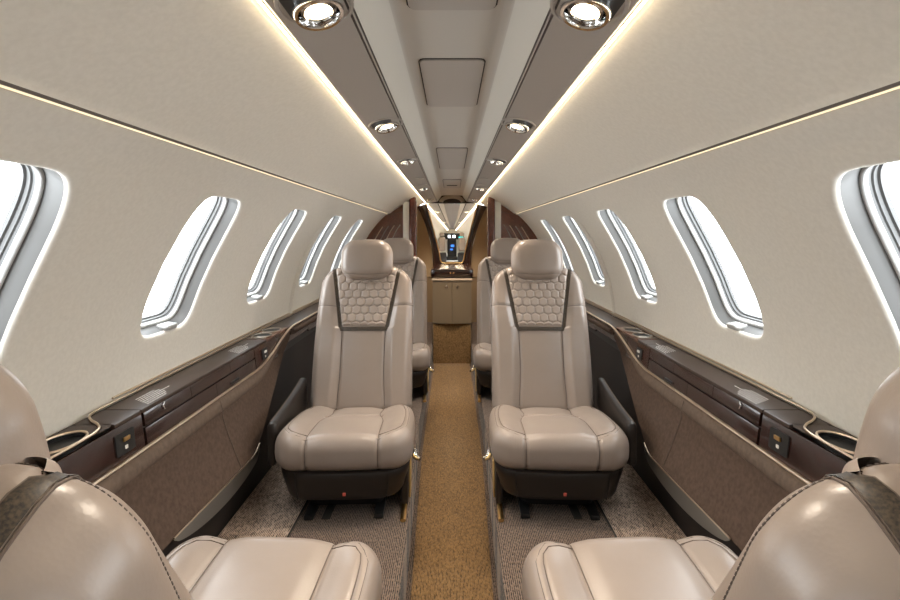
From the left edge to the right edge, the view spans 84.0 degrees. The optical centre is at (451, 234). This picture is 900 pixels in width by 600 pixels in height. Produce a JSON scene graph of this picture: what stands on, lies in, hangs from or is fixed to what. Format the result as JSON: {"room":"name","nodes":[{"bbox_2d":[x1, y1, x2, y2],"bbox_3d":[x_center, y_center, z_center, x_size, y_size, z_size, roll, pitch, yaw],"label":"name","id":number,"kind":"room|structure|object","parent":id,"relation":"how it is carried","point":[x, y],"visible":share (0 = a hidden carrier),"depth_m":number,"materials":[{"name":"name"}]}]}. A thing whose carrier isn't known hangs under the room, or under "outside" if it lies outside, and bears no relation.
{"room":"aircraft cabin","nodes":[
{"label":"aircraft cabin","id":0,"kind":"room"},
{"bbox_2d":[0,0,424,438],"bbox_3d":[-0.557,0.267,1.600,0.556,1.282,7.000,0,0,0],"label":"wall","id":1,"kind":"structure","parent":0,"point":[222,79],"depth_m":0.98,"materials":[{"name":"beige plastic"}]},
{"bbox_2d":[0,164,63,341],"bbox_3d":[-0.741,0.073,0.735,0.247,0.394,0.277,0,0,0],"label":"window","id":2,"kind":"structure","parent":1,"relation":"in","point":[30,218],"depth_m":0.85,"materials":[{"name":"grey plastic"}]},
{"bbox_2d":[141,196,237,335],"bbox_3d":[-0.741,0.073,1.397,0.247,0.394,0.277,0,0,0],"label":"window","id":3,"kind":"structure","parent":1,"relation":"in","point":[177,307],"depth_m":1.51,"materials":[{"name":"grey plastic"}]},
{"bbox_2d":[0,85,386,213],"bbox_3d":[-0.523,-0.173,1.115,0.003,0.002,5.930,0,0,0],"label":"light strip","id":4,"kind":"object","parent":1,"relation":"attached to","point":[2,86],"visible":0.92,"depth_m":0.80,"materials":[{"name":"white plastic"}]},
{"bbox_2d":[247,209,304,301],"bbox_3d":[-0.741,0.073,2.059,0.247,0.394,0.277,0,0,0],"label":"window","id":5,"kind":"structure","parent":1,"relation":"in","point":[260,286],"depth_m":2.17,"materials":[{"name":"grey plastic"}]},
{"bbox_2d":[288,211,335,316],"bbox_3d":[-0.703,0.150,2.516,0.231,0.540,0.056,0,0,0],"label":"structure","id":6,"kind":"structure","parent":1,"relation":"attached to","point":[333,212],"depth_m":2.50,"materials":[{"name":"beige plastic"}]},
{"bbox_2d":[299,216,339,284],"bbox_3d":[-0.741,0.073,2.721,0.247,0.394,0.277,0,0,0],"label":"window","id":7,"kind":"structure","parent":1,"relation":"in","point":[312,258],"depth_m":2.84,"materials":[{"name":"grey plastic"}]},
{"bbox_2d":[330,220,360,271],"bbox_3d":[-0.741,0.073,3.383,0.247,0.394,0.277,0,0,0],"label":"window","id":8,"kind":"structure","parent":1,"relation":"in","point":[337,259],"depth_m":3.50,"materials":[{"name":"grey plastic"}]},
{"bbox_2d":[438,233,445,260],"bbox_3d":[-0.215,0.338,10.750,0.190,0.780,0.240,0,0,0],"label":"seat","id":9,"kind":"object","parent":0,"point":[441,241],"visible":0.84,"depth_m":10.70,"materials":[{"name":"beige leather"}]},
{"bbox_2d":[263,0,640,202],"bbox_3d":[0.000,-0.381,1.600,0.857,0.119,7.000,0,0,0],"label":"ceiling","id":10,"kind":"structure","parent":0,"point":[370,59],"depth_m":1.08,"materials":[{"name":"beige plastic"}]},
{"bbox_2d":[273,0,353,30],"bbox_3d":[-0.198,-0.328,0.723,0.110,0.038,0.151,0,0,-3],"label":"recessed light","id":11,"kind":"object","parent":10,"relation":"in","point":[312,15],"visible":1,"depth_m":0.73,"materials":[{"name":"silver metal"}]},
{"bbox_2d":[257,0,424,201],"bbox_3d":[-0.264,-0.320,1.615,0.002,0.003,6.930,0,0,0],"label":"light strip","id":12,"kind":"object","parent":10,"relation":"in","point":[259,1],"visible":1,"depth_m":0.95,"materials":[{"name":"white plastic"}]},
{"bbox_2d":[368,118,402,133],"bbox_3d":[-0.198,-0.328,1.499,0.105,0.037,0.144,0,0,3],"label":"recessed light","id":13,"kind":"object","parent":10,"relation":"in","point":[384,125],"visible":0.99,"depth_m":1.49,"materials":[{"name":"silver metal"}]},
{"bbox_2d":[397,157,417,165],"bbox_3d":[-0.198,-0.328,2.230,0.094,0.032,0.129,0,0,3],"label":"recessed light","id":14,"kind":"object","parent":10,"relation":"in","point":[406,161],"visible":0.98,"depth_m":2.21,"materials":[{"name":"silver"}]},
{"bbox_2d":[418,187,429,190],"bbox_3d":[-0.198,-0.328,3.540,0.094,0.032,0.129,0,0,3],"label":"recessed light","id":15,"kind":"object","parent":10,"relation":"in","point":[422,188],"visible":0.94,"depth_m":3.53,"materials":[{"name":"silver"}]},
{"bbox_2d":[418,58,485,106],"bbox_3d":[0.000,-0.400,1.345,0.156,0.006,0.416,0,0,0],"label":"ceiling hatch","id":16,"kind":"object","parent":10,"relation":"attached to","point":[447,82],"visible":1,"depth_m":1.28,"materials":[{"name":"grey plastic"}]},
{"bbox_2d":[406,0,497,9],"bbox_3d":[0.000,-0.400,0.677,0.158,0.006,0.421,0,0,0],"label":"ceiling hatch","id":17,"kind":"object","parent":10,"relation":"attached to","point":[413,4],"visible":1,"depth_m":0.86,"materials":[{"name":"grey plastic"}]},
{"bbox_2d":[436,148,467,168],"bbox_3d":[0.000,-0.400,2.665,0.150,0.006,0.736,0,0,0],"label":"ceiling hatch","id":18,"kind":"object","parent":10,"relation":"attached to","point":[448,158],"visible":1,"depth_m":2.56,"materials":[{"name":"grey plastic"}]},
{"bbox_2d":[443,179,460,187],"bbox_3d":[0.000,-0.400,3.935,0.138,0.006,0.636,0,0,0],"label":"ceiling hatch","id":19,"kind":"object","parent":10,"relation":"attached to","point":[446,182],"visible":0.9,"depth_m":3.85,"materials":[{"name":"grey plastic"}]},
{"bbox_2d":[474,187,485,190],"bbox_3d":[0.198,-0.328,3.540,0.094,0.032,0.129,0,0,3],"label":"recessed light","id":20,"kind":"object","parent":10,"relation":"in","point":[476,188],"visible":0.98,"depth_m":3.53,"materials":[{"name":"silver"}]},
{"bbox_2d":[486,157,506,165],"bbox_3d":[0.198,-0.328,2.230,0.094,0.032,0.129,0,0,3],"label":"recessed light","id":21,"kind":"object","parent":10,"relation":"in","point":[496,161],"visible":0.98,"depth_m":2.21,"materials":[{"name":"silver metal"}]},
{"bbox_2d":[501,118,535,133],"bbox_3d":[0.198,-0.328,1.499,0.105,0.037,0.144,0,0,3],"label":"recessed light","id":22,"kind":"object","parent":10,"relation":"in","point":[518,125],"visible":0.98,"depth_m":1.49,"materials":[{"name":"silver metal"}]},
{"bbox_2d":[479,0,646,201],"bbox_3d":[0.264,-0.320,1.615,0.002,0.003,6.930,0,0,0],"label":"light strip","id":23,"kind":"object","parent":10,"relation":"in","point":[644,1],"visible":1,"depth_m":0.95,"materials":[{"name":"white plastic"}]},
{"bbox_2d":[550,0,630,30],"bbox_3d":[0.198,-0.328,0.723,0.110,0.038,0.151,0,0,-3],"label":"recessed light","id":24,"kind":"object","parent":10,"relation":"in","point":[584,15],"visible":1,"depth_m":0.73,"materials":[{"name":"silver metal"}]},
{"bbox_2d":[217,322,686,599],"bbox_3d":[0.000,0.972,1.600,1.660,0.167,7.000,0,0,0],"label":"floor","id":25,"kind":"structure","parent":0,"point":[392,540],"depth_m":1.53,"materials":[{"name":"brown carpet"}]},
{"bbox_2d":[46,299,318,556],"bbox_3d":[-0.715,0.638,2.190,0.205,0.497,3.780,0,0,0],"label":"console","id":26,"kind":"object","parent":25,"relation":"on","point":[185,451],"visible":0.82,"depth_m":1.33,"materials":[{"name":"brown leather"}]},
{"bbox_2d":[46,424,110,459],"bbox_3d":[-0.758,0.430,0.965,0.085,0.064,0.200,0,0,0],"label":"cup holder","id":27,"kind":"object","parent":26,"relation":"on","point":[79,441],"depth_m":1.00,"materials":[{"name":"black plastic"}]},
{"bbox_2d":[114,426,135,457],"bbox_3d":[-0.706,0.447,1.080,0.009,0.047,0.062,0,0,0],"label":"outlet plate","id":28,"kind":"object","parent":26,"relation":"attached to","point":[124,436],"depth_m":1.08,"materials":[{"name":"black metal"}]},
{"bbox_2d":[135,386,168,403],"bbox_3d":[-0.748,0.402,1.260,0.049,0.001,0.141,0,0,0],"label":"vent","id":29,"kind":"object","parent":26,"relation":"on","point":[157,394],"depth_m":1.25,"materials":[{"name":"white metal"}]},
{"bbox_2d":[261,347,267,359],"bbox_3d":[-0.706,0.447,1.885,0.008,0.040,0.055,0,0,0],"label":"outlet plate","id":30,"kind":"object","parent":26,"relation":"attached to","point":[264,350],"depth_m":1.88,"materials":[{"name":"black"}]},
{"bbox_2d":[251,327,280,337],"bbox_3d":[-0.757,0.400,2.045,0.075,0.007,0.209,0,0,0],"label":"cup holder","id":31,"kind":"object","parent":26,"relation":"on","point":[274,332],"depth_m":2.04,"materials":[{"name":"black plastic"}]},
{"bbox_2d":[246,327,287,340],"bbox_3d":[-0.757,0.405,2.050,0.086,0.011,0.246,0,0,0],"label":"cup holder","id":32,"kind":"object","parent":26,"relation":"on","point":[270,333],"depth_m":2.04,"materials":[{"name":"brown metal"}]},
{"bbox_2d":[0,364,381,599],"bbox_3d":[-0.373,0.478,0.631,0.487,0.818,0.817,0,0,3],"label":"seat","id":33,"kind":"object","parent":25,"relation":"on","point":[63,536],"visible":1,"depth_m":0.32,"materials":[{"name":"beige leather"}]},
{"bbox_2d":[166,536,381,599],"bbox_3d":[-0.358,0.668,0.813,0.435,0.123,0.452,0,0,3],"label":"seat cushion","id":34,"kind":"object","parent":33,"relation":"on","point":[209,567],"depth_m":0.93,"materials":[{"name":"beige leather"}]},
{"bbox_2d":[218,463,306,540],"bbox_3d":[-0.585,0.884,1.785,0.199,0.006,1.530,0,0,0],"label":"carpet","id":35,"kind":"object","parent":25,"relation":"on","point":[270,510],"visible":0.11,"depth_m":1.59,"materials":[{"name":"grey carpet"}]},
{"bbox_2d":[287,500,308,537],"bbox_3d":[-0.482,0.886,1.375,0.006,0.002,2.350,0,0,0],"label":"joint","id":36,"kind":"object","parent":25,"relation":"on","point":[299,515],"visible":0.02,"depth_m":1.55,"materials":[{"name":"grey"}]},
{"bbox_2d":[321,505,334,518],"bbox_3d":[-0.395,0.885,2.480,0.026,0.004,1.840,0,0,0],"label":"track","id":37,"kind":"object","parent":25,"relation":"on","point":[329,509],"visible":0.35,"depth_m":1.60,"materials":[{"name":"grey metal"}]},
{"bbox_2d":[268,239,420,521],"bbox_3d":[-0.357,0.453,1.883,0.487,0.868,0.762,0,0,-3],"label":"seat","id":38,"kind":"object","parent":25,"relation":"on","point":[354,442],"visible":1,"depth_m":1.94,"materials":[{"name":"beige leather"}]},
{"bbox_2d":[275,405,414,470],"bbox_3d":[-0.346,0.668,1.729,0.435,0.123,0.452,0,0,-3],"label":"seat cushion","id":39,"kind":"object","parent":38,"relation":"on","point":[317,437],"depth_m":1.54,"materials":[{"name":"beige leather"}]},
{"bbox_2d":[383,238,434,401],"bbox_3d":[-0.351,0.453,2.988,0.487,0.868,0.762,0,0,-3],"label":"seat","id":40,"kind":"object","parent":25,"relation":"on","point":[402,248],"visible":0.38,"depth_m":3.12,"materials":[{"name":"beige leather"}]},
{"bbox_2d":[412,343,430,370],"bbox_3d":[-0.340,0.668,2.834,0.435,0.123,0.452,0,0,-3],"label":"seat cushion","id":41,"kind":"object","parent":40,"relation":"on","point":[421,351],"depth_m":2.64,"materials":[{"name":"beige leather"}]},
{"bbox_2d":[367,197,536,256],"bbox_3d":[0.000,0.289,4.110,1.638,1.198,0.070,0,0,0],"label":"wall","id":42,"kind":"structure","parent":25,"relation":"on","point":[402,222],"depth_m":4.10,"materials":[{"name":"brown wood"}]},
{"bbox_2d":[410,363,493,599],"bbox_3d":[0.000,1.042,1.105,0.288,0.005,5.970,0,0,0],"label":"carpet runner","id":43,"kind":"object","parent":25,"relation":"on","point":[452,561],"visible":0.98,"depth_m":1.95,"materials":[{"name":"brown carpet"}]},
{"bbox_2d":[430,264,473,363],"bbox_3d":[0.000,0.666,4.539,0.370,0.754,1.062,0,0,0],"label":"base cabinet","id":44,"kind":"object","parent":25,"relation":"on","point":[451,283],"visible":1,"depth_m":4.05,"materials":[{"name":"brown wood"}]},
{"bbox_2d":[432,277,471,281],"bbox_3d":[0.000,0.367,4.539,0.330,0.011,1.062,0,0,0],"label":"countertop","id":45,"kind":"structure","parent":44,"relation":"on","point":[451,279],"depth_m":4.07,"materials":[{"name":"beige"}]},
{"bbox_2d":[469,238,520,401],"bbox_3d":[0.351,0.453,2.988,0.487,0.868,0.762,0,0,3],"label":"seat","id":46,"kind":"object","parent":25,"relation":"on","point":[501,248],"visible":0.35,"depth_m":3.12,"materials":[{"name":"beige leather"}]},
{"bbox_2d":[473,343,491,370],"bbox_3d":[0.340,0.668,2.834,0.435,0.123,0.452,0,0,3],"label":"seat cushion","id":47,"kind":"object","parent":46,"relation":"on","point":[482,351],"depth_m":2.64,"materials":[{"name":"beige leather"}]},
{"bbox_2d":[483,239,635,521],"bbox_3d":[0.357,0.453,1.883,0.487,0.868,0.762,0,0,3],"label":"seat","id":48,"kind":"object","parent":25,"relation":"on","point":[550,444],"visible":1,"depth_m":1.94,"materials":[{"name":"beige leather"}]},
{"bbox_2d":[489,405,628,470],"bbox_3d":[0.346,0.668,1.729,0.435,0.123,0.452,0,0,3],"label":"seat cushion","id":49,"kind":"object","parent":48,"relation":"on","point":[522,437],"depth_m":1.54,"materials":[{"name":"beige leather"}]},
{"bbox_2d":[569,505,582,518],"bbox_3d":[0.395,0.885,2.480,0.026,0.004,1.840,0,0,0],"label":"track","id":50,"kind":"object","parent":25,"relation":"on","point":[574,509],"visible":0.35,"depth_m":1.60,"materials":[{"name":"grey metal"}]},
{"bbox_2d":[595,500,616,537],"bbox_3d":[0.482,0.886,1.375,0.006,0.002,2.350,0,0,0],"label":"joint","id":51,"kind":"object","parent":25,"relation":"on","point":[604,515],"visible":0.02,"depth_m":1.55,"materials":[{"name":"grey"}]},
{"bbox_2d":[597,463,685,540],"bbox_3d":[0.585,0.884,1.785,0.199,0.006,1.530,0,0,0],"label":"carpet","id":52,"kind":"object","parent":25,"relation":"on","point":[633,510],"visible":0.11,"depth_m":1.59,"materials":[{"name":"grey carpet"}]},
{"bbox_2d":[522,367,899,599],"bbox_3d":[0.373,0.478,0.631,0.487,0.818,0.817,0,0,-3],"label":"seat","id":53,"kind":"object","parent":25,"relation":"on","point":[835,536],"visible":1,"depth_m":0.32,"materials":[{"name":"beige leather"}]},
{"bbox_2d":[522,536,737,599],"bbox_3d":[0.358,0.668,0.813,0.435,0.123,0.452,0,0,-3],"label":"seat cushion","id":54,"kind":"object","parent":53,"relation":"on","point":[692,567],"depth_m":0.93,"materials":[{"name":"beige leather"}]},
{"bbox_2d":[585,299,857,556],"bbox_3d":[0.715,0.638,2.190,0.205,0.497,3.780,0,0,0],"label":"console","id":55,"kind":"object","parent":25,"relation":"on","point":[718,451],"visible":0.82,"depth_m":1.34,"materials":[{"name":"brown leather"}]},
{"bbox_2d":[616,327,657,340],"bbox_3d":[0.757,0.405,2.050,0.086,0.011,0.246,0,0,0],"label":"tray","id":56,"kind":"object","parent":55,"relation":"on","point":[628,333],"depth_m":2.04,"materials":[{"name":"brown metal"}]},
{"bbox_2d":[623,327,652,337],"bbox_3d":[0.757,0.400,2.045,0.075,0.007,0.209,0,0,0],"label":"cup holder","id":57,"kind":"object","parent":55,"relation":"on","point":[628,332],"depth_m":2.04,"materials":[{"name":"black plastic"}]},
{"bbox_2d":[636,347,642,359],"bbox_3d":[0.706,0.447,1.885,0.008,0.040,0.055,0,0,0],"label":"outlet plate","id":58,"kind":"object","parent":55,"relation":"attached to","point":[639,350],"depth_m":1.88,"materials":[{"name":"black"}]},
{"bbox_2d":[768,426,789,457],"bbox_3d":[0.706,0.447,1.080,0.009,0.047,0.062,0,0,0],"label":"outlet plate","id":59,"kind":"object","parent":55,"relation":"attached to","point":[778,436],"depth_m":1.08,"materials":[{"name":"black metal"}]},
{"bbox_2d":[793,424,857,459],"bbox_3d":[0.758,0.430,0.965,0.085,0.064,0.200,0,0,0],"label":"cup holder","id":60,"kind":"object","parent":55,"relation":"on","point":[810,441],"depth_m":1.00,"materials":[{"name":"black plastic"}]},
{"bbox_2d":[417,207,486,321],"bbox_3d":[0.000,0.281,5.115,1.600,1.253,0.030,0,0,0],"label":"wall","id":61,"kind":"structure","parent":0,"point":[424,250],"depth_m":5.10,"materials":[{"name":"brown wood"}]},
{"bbox_2d":[418,196,485,264],"bbox_3d":[0.000,0.010,5.101,0.720,0.860,0.077,0,0,0],"label":"frame","id":62,"kind":"object","parent":61,"relation":"attached to","point":[423,209],"visible":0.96,"depth_m":5.08,"materials":[{"name":"brown wood"}]},
{"bbox_2d":[439,195,464,201],"bbox_3d":[0.000,-0.371,5.080,0.260,0.078,0.040,0,0,0],"label":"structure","id":63,"kind":"structure","parent":61,"relation":"attached to","point":[443,198],"depth_m":5.07,"materials":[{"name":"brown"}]},
{"bbox_2d":[427,204,476,258],"bbox_3d":[0.000,0.313,8.325,1.634,1.550,6.389,0,0,0],"label":"wall","id":64,"kind":"structure","parent":0,"point":[451,214],"depth_m":7.75,"materials":[{"name":"beige plastic"}]},
{"bbox_2d":[444,233,459,260],"bbox_3d":[0.000,0.260,11.095,0.620,0.600,0.330,0,0,0],"label":"panel","id":65,"kind":"object","parent":64,"relation":"attached to","point":[451,238],"visible":0.75,"depth_m":11.07,"materials":[{"name":"black plastic"}]},
{"bbox_2d":[446,256,457,260],"bbox_3d":[0.000,0.520,11.080,0.620,0.080,0.300,0,0,0],"label":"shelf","id":66,"kind":"object","parent":65,"relation":"attached to","point":[448,258],"depth_m":10.94,"materials":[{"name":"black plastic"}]},
{"bbox_2d":[458,233,465,260],"bbox_3d":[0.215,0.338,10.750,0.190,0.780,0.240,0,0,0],"label":"seat","id":67,"kind":"object","parent":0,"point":[462,241],"visible":0.76,"depth_m":10.70,"materials":[{"name":"beige leather"}]},
{"bbox_2d":[479,0,899,438],"bbox_3d":[0.557,0.267,1.600,0.556,1.282,7.000,0,0,0],"label":"wall","id":68,"kind":"structure","parent":0,"point":[681,79],"depth_m":0.99,"materials":[{"name":"beige plastic"}]},
{"bbox_2d":[543,220,573,271],"bbox_3d":[0.741,0.073,3.383,0.247,0.394,0.277,0,0,0],"label":"window","id":69,"kind":"structure","parent":68,"relation":"in","point":[566,259],"depth_m":3.50,"materials":[{"name":"grey plastic"}]},
{"bbox_2d":[564,216,604,284],"bbox_3d":[0.741,0.073,2.721,0.247,0.394,0.277,0,0,0],"label":"window","id":70,"kind":"structure","parent":68,"relation":"in","point":[591,258],"depth_m":2.84,"materials":[{"name":"grey plastic"}]},
{"bbox_2d":[568,211,615,316],"bbox_3d":[0.703,0.150,2.516,0.231,0.540,0.056,0,0,0],"label":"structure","id":71,"kind":"structure","parent":68,"relation":"attached to","point":[570,212],"depth_m":2.50,"materials":[{"name":"beige plastic"}]},
{"bbox_2d":[599,209,656,301],"bbox_3d":[0.741,0.073,2.059,0.247,0.394,0.277,0,0,0],"label":"window","id":72,"kind":"structure","parent":68,"relation":"in","point":[644,288],"depth_m":2.17,"materials":[{"name":"grey plastic"}]},
{"bbox_2d":[517,86,899,213],"bbox_3d":[0.523,-0.173,1.115,0.003,0.002,5.930,0,0,0],"label":"wall light","id":73,"kind":"object","parent":68,"relation":"attached to","point":[898,87],"visible":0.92,"depth_m":0.80,"materials":[{"name":"white plastic"}]},
{"bbox_2d":[666,196,762,335],"bbox_3d":[0.741,0.073,1.397,0.247,0.394,0.277,0,0,0],"label":"window","id":74,"kind":"structure","parent":68,"relation":"in","point":[726,307],"depth_m":1.51,"materials":[{"name":"grey plastic"}]},
{"bbox_2d":[840,164,899,331],"bbox_3d":[0.741,0.073,0.735,0.247,0.394,0.277,0,0,0],"label":"window","id":75,"kind":"structure","parent":68,"relation":"in","point":[873,218],"depth_m":0.85,"materials":[{"name":"grey plastic"}]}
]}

